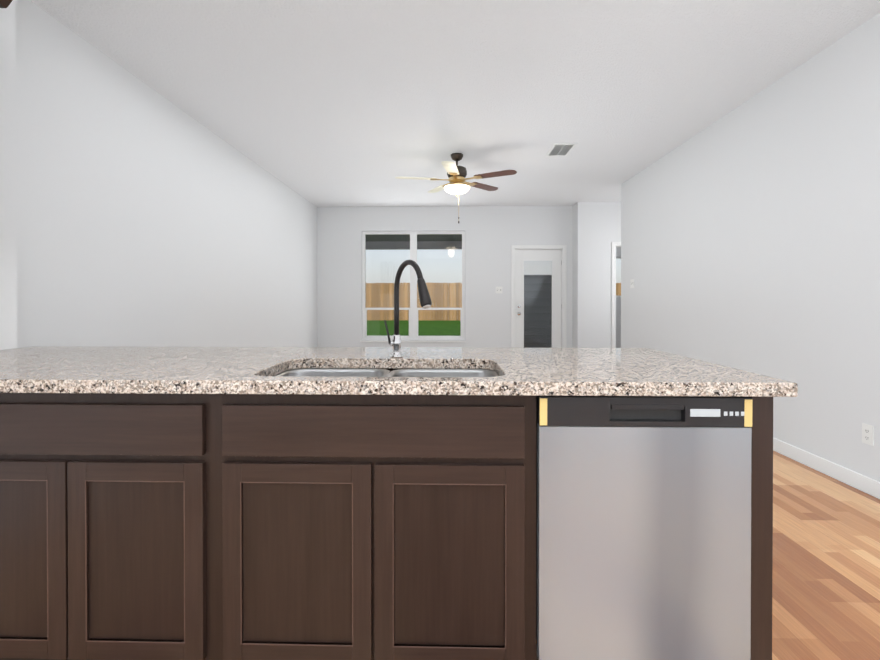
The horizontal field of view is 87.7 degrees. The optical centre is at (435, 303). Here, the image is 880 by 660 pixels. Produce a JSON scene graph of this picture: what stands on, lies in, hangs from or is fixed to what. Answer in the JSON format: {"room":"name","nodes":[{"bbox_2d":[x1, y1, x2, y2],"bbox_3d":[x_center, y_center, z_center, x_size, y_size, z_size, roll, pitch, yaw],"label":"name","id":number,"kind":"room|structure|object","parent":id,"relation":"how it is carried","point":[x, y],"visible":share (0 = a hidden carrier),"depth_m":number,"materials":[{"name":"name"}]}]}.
{"room":"kitchen","nodes":[
{"label":"kitchen","id":0,"kind":"room"},
{"bbox_2d":[0,0,316,349],"bbox_3d":[-2.173,-0.278,3.181,0.305,2.780,10.140,0,0,1],"label":"wall","id":1,"kind":"structure","parent":0,"point":[135,211],"depth_m":3.26,"materials":[{"name":"white paint"}]},
{"bbox_2d":[0,0,12,7],"bbox_3d":[-1.886,-0.731,0.934,0.370,1.007,1.826,0,0,1],"label":"upper cabinet","id":2,"kind":"object","parent":1,"relation":"attached to","point":[4,3],"visible":1,"depth_m":1.83,"materials":[{"name":"brown wood"}]},
{"bbox_2d":[317,206,572,347],"bbox_3d":[0.094,-0.310,8.123,4.600,2.780,0.150,0,0,1],"label":"wall","id":3,"kind":"structure","parent":0,"point":[493,234],"depth_m":8.04,"materials":[{"name":"white paint"}]},
{"bbox_2d":[360,231,465,341],"bbox_3d":[-0.390,-0.299,8.105,1.860,1.957,0.150,0,0,1],"label":"window","id":4,"kind":"structure","parent":3,"relation":"in","point":[413,309],"depth_m":8.12,"materials":[{"name":"white plastic"}]},
{"bbox_2d":[496,287,501,292],"bbox_3d":[1.113,-0.235,8.017,0.118,0.118,0.014,0,0,1],"label":"light switch","id":5,"kind":"object","parent":3,"relation":"attached to","point":[498,289],"visible":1,"depth_m":8.02,"materials":[{"name":"white plastic"}]},
{"bbox_2d":[515,250,561,347],"bbox_3d":[1.810,0.065,8.029,0.821,2.014,0.119,0,0,1],"label":"patio door","id":6,"kind":"structure","parent":3,"relation":"in","point":[532,258],"depth_m":8.04,"materials":[{"name":"white"}]},
{"bbox_2d":[511,245,566,347],"bbox_3d":[1.805,0.032,8.076,0.959,2.097,0.168,0,0,1],"label":"door frame","id":7,"kind":"structure","parent":3,"relation":"attached to","point":[563,248],"depth_m":8.00,"materials":[{"name":"white wood"}]},
{"bbox_2d":[31,0,879,206],"bbox_3d":[1.252,-1.724,4.140,7.095,0.100,12.240,0,0,1],"label":"ceiling","id":8,"kind":"structure","parent":0,"point":[340,103],"depth_m":3.37,"materials":[{"name":"white paint"}]},
{"bbox_2d":[395,153,516,223],"bbox_3d":[0.212,-1.288,5.159,1.322,0.784,1.323,0,0,1],"label":"ceiling fan","id":9,"kind":"object","parent":8,"relation":"hanging from","point":[457,185],"visible":1,"depth_m":5.10,"materials":[{"name":"brown metal"}]},
{"bbox_2d":[545,143,576,155],"bbox_3d":[1.367,-1.673,5.003,0.245,0.011,0.410,0,0,1],"label":"ceiling vent","id":10,"kind":"object","parent":8,"relation":"in","point":[561,149],"visible":1,"depth_m":4.99,"materials":[{"name":"white metal"}]},
{"bbox_2d":[572,202,607,347],"bbox_3d":[2.629,-0.309,7.903,0.480,2.780,0.470,0,0,1],"label":"wall","id":11,"kind":"structure","parent":0,"point":[596,229],"depth_m":7.67,"materials":[{"name":"white paint"}]},
{"bbox_2d":[608,202,615,347],"bbox_3d":[2.954,-0.316,8.945,0.120,2.780,2.570,0,0,1],"label":"wall","id":12,"kind":"structure","parent":0,"point":[611,205],"depth_m":7.66,"materials":[{"name":"white paint"}]},
{"bbox_2d":[611,242,620,347],"bbox_3d":[3.414,0.028,7.702,0.940,2.110,0.138,0,0,1],"label":"trim","id":13,"kind":"structure","parent":12,"relation":"attached to","point":[613,321],"depth_m":7.63,"materials":[{"name":"white wood"}]},
{"bbox_2d":[616,226,620,347],"bbox_3d":[3.928,-0.324,10.147,1.770,2.780,0.120,0,0,1],"label":"wall","id":14,"kind":"structure","parent":0,"point":[618,228],"depth_m":10.09,"materials":[{"name":"white paint"}]},
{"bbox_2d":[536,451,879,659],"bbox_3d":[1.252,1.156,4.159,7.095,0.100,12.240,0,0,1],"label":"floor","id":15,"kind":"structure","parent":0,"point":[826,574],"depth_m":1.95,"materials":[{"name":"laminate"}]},
{"bbox_2d":[0,393,219,659],"bbox_3d":[-1.084,0.692,1.683,0.882,0.860,0.633,0,0,1],"label":"base cabinet","id":16,"kind":"object","parent":15,"relation":"on","point":[108,501],"depth_m":1.37,"materials":[{"name":"brown wood"}]},
{"bbox_2d":[0,346,797,396],"bbox_3d":[-0.509,0.240,1.803,3.082,0.040,0.956,0,0,1],"label":"countertop","id":17,"kind":"structure","parent":16,"relation":"on","point":[518,371],"depth_m":1.48,"materials":[{"name":"stone"}]},
{"bbox_2d":[275,368,497,376],"bbox_3d":[-0.177,0.369,1.613,0.824,0.212,0.452,0,0,1],"label":"sink","id":18,"kind":"object","parent":17,"relation":"in","point":[333,372],"visible":0.1,"depth_m":1.82,"materials":[{"name":"silver metal"}]},
{"bbox_2d":[384,260,431,357],"bbox_3d":[-0.109,0.025,1.773,0.199,0.390,0.256,0,0,1],"label":"faucet","id":19,"kind":"object","parent":17,"relation":"on","point":[425,303],"visible":1,"depth_m":1.85,"materials":[{"name":"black metal"}]},
{"bbox_2d":[216,369,535,659],"bbox_3d":[-0.189,0.692,1.662,0.960,0.860,0.633,0,0,1],"label":"base cabinet","id":20,"kind":"object","parent":15,"relation":"on","point":[248,527],"depth_m":1.35,"materials":[{"name":"brown wood"}]},
{"bbox_2d":[536,396,751,659],"bbox_3d":[0.611,0.695,1.610,0.605,0.856,0.582,0,0,1],"label":"dishwasher","id":21,"kind":"object","parent":15,"relation":"on","point":[643,527],"visible":0.83,"depth_m":1.32,"materials":[{"name":"silver metal"}]},
{"bbox_2d":[750,397,772,659],"bbox_3d":[0.594,0.692,1.643,0.768,0.860,0.633,0,0,1],"label":"base cabinet","id":22,"kind":"object","parent":15,"relation":"on","point":[762,407],"depth_m":1.32,"materials":[{"name":"brown wood"}]},
{"bbox_2d":[621,13,879,481],"bbox_3d":[2.594,-0.272,2.252,0.120,2.780,8.510,0,0,1],"label":"wall","id":23,"kind":"structure","parent":0,"point":[750,234],"depth_m":3.34,"materials":[{"name":"white paint"}]},
{"bbox_2d":[630,279,633,287],"bbox_3d":[2.618,-0.262,6.103,0.014,0.118,0.118,0,0,1],"label":"light switch","id":24,"kind":"object","parent":23,"relation":"attached to","point":[631,283],"visible":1,"depth_m":6.09,"materials":[{"name":"white plastic"}]},
{"bbox_2d":[773,438,879,498],"bbox_3d":[2.528,1.070,2.322,0.014,0.095,8.390,0,0,1],"label":"baseboard","id":25,"kind":"structure","parent":23,"relation":"attached to","point":[863,483],"depth_m":2.93,"materials":[{"name":"white wood"}]},
{"bbox_2d":[862,423,873,445],"bbox_3d":[2.540,0.769,2.693,0.008,0.116,0.072,0,0,1],"label":"electrical outlet","id":26,"kind":"object","parent":23,"relation":"attached to","point":[867,434],"visible":1,"depth_m":2.69,"materials":[{"name":"white plastic"}]},
{"label":"outside","id":27,"kind":"structure","parent":0,"visible":0},
{"bbox_2d":[367,320,460,335],"bbox_3d":[1.249,1.041,15.477,34.000,0.420,14.570,0,0,1],"label":"lawn","id":28,"kind":"structure","parent":27,"point":[425,328],"depth_m":17.23,"materials":[{"name":"green plant"}]},
{"bbox_2d":[366,282,620,320],"bbox_3d":[2.413,-0.088,21.759,22.026,1.815,0.060,0,0,1],"label":"fence","id":29,"kind":"object","parent":28,"relation":"on","point":[424,315],"visible":0.02,"depth_m":21.81,"materials":[{"name":"brown wood"}]},
{"bbox_3d":[0.413,1.138,9.796,5.800,0.099,3.170,0,0,1],"label":"patio","id":30,"kind":"object","parent":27,"visible":0},
{"bbox_2d":[524,275,551,347],"bbox_3d":[2.004,0.220,10.412,1.750,1.730,0.190,0,0,1],"label":"siding","id":31,"kind":"object","parent":30,"relation":"on","point":[545,295],"depth_m":10.33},
{"bbox_3d":[0.453,-0.142,11.462,6.140,2.440,0.140,0,0,1],"label":"patio column","id":32,"kind":"structure","parent":0,"visible":0},
{"bbox_2d":[366,234,461,249],"bbox_3d":[0.416,-1.567,9.873,6.200,0.430,3.380,0,0,1],"label":"roof","id":33,"kind":"structure","parent":32,"relation":"on","point":[434,242],"depth_m":11.37,"materials":[{"name":"grey"}]}
]}

